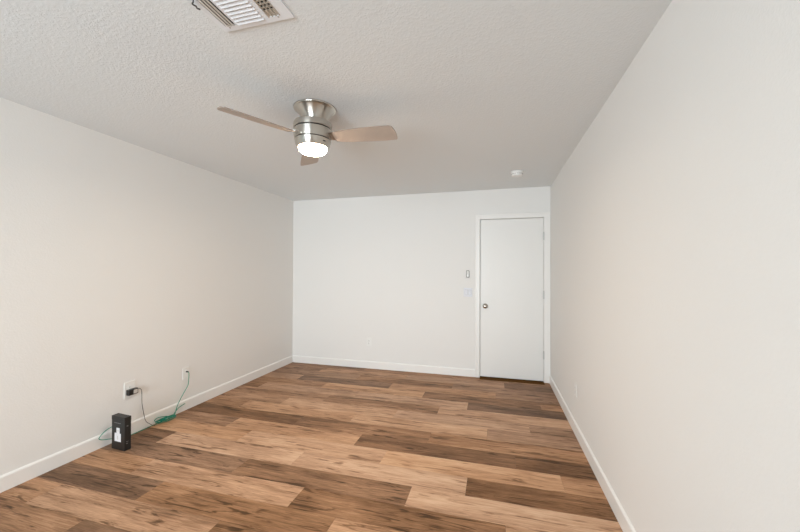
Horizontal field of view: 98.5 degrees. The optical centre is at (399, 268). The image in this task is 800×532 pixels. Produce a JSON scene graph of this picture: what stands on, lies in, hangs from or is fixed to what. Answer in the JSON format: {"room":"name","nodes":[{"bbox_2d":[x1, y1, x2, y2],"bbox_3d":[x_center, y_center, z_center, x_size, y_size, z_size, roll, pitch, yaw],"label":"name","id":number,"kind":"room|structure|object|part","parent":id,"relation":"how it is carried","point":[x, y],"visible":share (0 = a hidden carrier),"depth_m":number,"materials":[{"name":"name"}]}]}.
{"room":"empty bedroom","nodes":[
{"label":"empty bedroom","id":0,"kind":"room"},
{"bbox_2d":[0,97,292,475],"bbox_3d":[-2.637,0.156,1.764,0.130,2.440,7.216,0,0,15],"label":"wall","id":1,"kind":"structure","parent":0,"point":[121,262],"depth_m":2.78,"materials":[{"name":"white paint"}]},
{"bbox_2d":[124,380,134,398],"bbox_3d":[-2.261,1.009,2.885,0.008,0.136,0.092,0,0,15],"label":"wall outlet","id":2,"kind":"object","parent":1,"relation":"attached to","point":[131,384],"visible":0.8,"depth_m":2.87,"materials":[{"name":"white plastic"}]},
{"bbox_2d":[126,387,154,425],"bbox_3d":[-2.218,1.194,2.951,0.037,0.382,0.224,0,0,18],"label":"power adapter","id":3,"kind":"object","parent":1,"relation":"attached to","point":[132,391],"visible":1,"depth_m":2.88,"materials":[{"name":"black plastic"}]},
{"bbox_2d":[0,355,292,492],"bbox_3d":[-2.573,1.326,1.737,0.013,0.101,7.216,0,0,15],"label":"baseboard","id":4,"kind":"structure","parent":1,"relation":"attached to","point":[9,480],"depth_m":2.70,"materials":[{"name":"paint"}]},
{"bbox_2d":[183,366,188,379],"bbox_3d":[-2.117,1.031,3.410,0.009,0.117,0.072,0,0,15],"label":"jack","id":5,"kind":"object","parent":1,"relation":"attached to","point":[185,374],"visible":0.9,"depth_m":3.40,"materials":[{"name":"white plastic"}]},
{"bbox_2d":[0,362,622,531],"bbox_3d":[-0.835,1.429,1.261,3.876,0.100,7.476,0,0,15],"label":"floor","id":6,"kind":"structure","parent":0,"point":[294,447],"depth_m":2.42,"materials":[{"name":"brown wood"}]},
{"bbox_2d":[112,413,130,450],"bbox_3d":[-2.152,1.258,2.662,0.150,0.253,0.048,0,0,20],"label":"product box","id":7,"kind":"object","parent":6,"relation":"on","point":[121,423],"visible":1,"depth_m":2.64,"materials":[{"name":"black cardboard"}]},
{"bbox_2d":[115,428,120,441],"bbox_3d":[-2.163,1.270,2.641,0.071,0.103,0.001,0,0,20],"label":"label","id":8,"kind":"object","parent":7,"relation":"attached to","point":[117,430],"depth_m":2.64,"materials":[{"name":"white paper"}]},
{"bbox_3d":[-2.152,1.147,2.663,0.150,0.031,0.048,0,0,20],"label":"lid","id":9,"kind":"part","parent":7,"relation":"part of","materials":[{"name":"black cardboard"}]},
{"bbox_2d":[99,371,188,439],"bbox_3d":[-2.172,1.198,3.010,0.074,0.383,0.814,0,0,13],"label":"cable","id":10,"kind":"object","parent":6,"relation":"on","point":[164,419],"visible":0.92,"depth_m":3.13,"materials":[{"name":"green plastic"}]},
{"bbox_2d":[480,376,544,384],"bbox_3d":[1.409,1.407,4.373,0.774,0.007,0.150,0,0,15],"label":"threshold","id":11,"kind":"object","parent":6,"relation":"on","point":[481,377],"visible":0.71,"depth_m":4.35,"materials":[{"name":"brown wood"}]},
{"bbox_2d":[0,0,671,200],"bbox_3d":[-0.826,-1.136,1.280,3.876,0.150,7.476,0,0,15],"label":"ceiling","id":12,"kind":"structure","parent":0,"point":[473,93],"depth_m":1.92,"materials":[{"name":"white paint"}]},
{"bbox_2d":[190,0,293,31],"bbox_3d":[-0.656,-1.048,1.313,0.345,0.025,0.359,0,0,15],"label":"ceiling vent","id":13,"kind":"object","parent":12,"relation":"in","point":[229,15],"visible":1,"depth_m":1.41,"materials":[{"name":"metal"}]},
{"bbox_2d":[217,99,396,165],"bbox_3d":[-0.484,-0.901,2.217,0.911,0.302,1.040,0,0,15],"label":"ceiling fan","id":14,"kind":"object","parent":12,"relation":"hanging from","point":[313,134],"visible":1,"depth_m":2.18,"materials":[{"name":"silver metal"}]},
{"bbox_3d":[-0.826,-0.861,1.994,0.136,0.042,0.428,0,-1,43],"label":"blade","id":15,"kind":"part","parent":14,"relation":"part of","materials":[{"name":"brown wood"}]},
{"bbox_3d":[-0.679,-0.856,2.610,0.136,0.042,0.420,0,0,-17],"label":"blade","id":16,"kind":"part","parent":14,"relation":"part of","materials":[{"name":"brown wood"}]},
{"bbox_3d":[-0.572,-0.771,2.262,0.184,0.042,0.184,0,0,15],"label":"lamp shade","id":17,"kind":"part","parent":14,"relation":"part of","materials":[{"name":"white glass"}]},
{"bbox_3d":[-0.452,-0.864,2.244,0.078,0.028,0.081,0,0,15],"label":"blade arm","id":18,"kind":"part","parent":14,"relation":"part of"},
{"bbox_3d":[-0.225,-0.857,2.199,0.408,0.042,0.136,0,0,10],"label":"blade","id":19,"kind":"part","parent":14,"relation":"part of","materials":[{"name":"brown wood"}]},
{"bbox_2d":[510,170,523,176],"bbox_3d":[1.249,-1.010,3.680,0.134,0.052,0.134,0,0,15],"label":"smoke detector","id":20,"kind":"object","parent":12,"relation":"attached to","point":[517,173],"visible":1,"depth_m":3.64,"materials":[{"name":"white plastic"}]},
{"bbox_2d":[293,186,549,368],"bbox_3d":[0.138,0.190,4.814,3.876,2.440,0.130,0,0,15],"label":"wall","id":21,"kind":"structure","parent":0,"point":[390,270],"depth_m":4.82,"materials":[{"name":"white paint"}]},
{"bbox_2d":[367,338,370,345],"bbox_3d":[-0.441,1.037,4.893,0.072,0.117,0.008,0,0,15],"label":"wall outlet","id":22,"kind":"object","parent":21,"relation":"attached to","point":[368,339],"visible":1,"depth_m":4.89,"materials":[{"name":"white plastic"}]},
{"bbox_2d":[293,355,474,376],"bbox_3d":[-0.318,1.358,4.854,2.692,0.101,0.013,0,0,15],"label":"baseboard","id":23,"kind":"structure","parent":21,"relation":"attached to","point":[299,359],"depth_m":4.81,"materials":[{"name":"paint"}]},
{"bbox_2d":[464,288,471,296],"bbox_3d":[0.893,0.307,4.533,0.110,0.115,0.011,0,0,15],"label":"light switch","id":24,"kind":"object","parent":21,"relation":"attached to","point":[467,291],"visible":1,"depth_m":4.53,"materials":[{"name":"white plastic"}]},
{"bbox_2d":[480,218,543,380],"bbox_3d":[1.417,0.378,4.378,0.772,2.034,0.105,0,0,15],"label":"door","id":25,"kind":"structure","parent":21,"relation":"in","point":[511,256],"depth_m":4.39,"materials":[{"name":"paint"}]},
{"bbox_2d":[475,212,550,382],"bbox_3d":[1.440,0.351,4.447,0.910,2.121,0.148,0,0,15],"label":"door frame","id":26,"kind":"structure","parent":21,"relation":"attached to","point":[547,215],"depth_m":4.31,"materials":[{"name":"paint"}]},
{"bbox_2d":[550,0,799,531],"bbox_3d":[0.977,0.162,0.777,0.130,2.440,7.216,0,0,15],"label":"wall","id":27,"kind":"structure","parent":0,"point":[675,301],"depth_m":1.20,"materials":[{"name":"white paint"}]},
{"bbox_2d":[574,382,576,397],"bbox_3d":[1.493,1.029,2.933,0.008,0.117,0.072,0,0,15],"label":"wall outlet","id":28,"kind":"object","parent":27,"relation":"attached to","point":[575,384],"visible":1,"depth_m":2.92,"materials":[{"name":"white plastic"}]},
{"bbox_2d":[549,375,635,531],"bbox_3d":[0.903,1.331,0.786,0.013,0.101,7.216,0,0,15],"label":"baseboard","id":29,"kind":"structure","parent":27,"relation":"attached to","point":[620,514],"depth_m":2.28,"materials":[{"name":"paint"}]}
]}

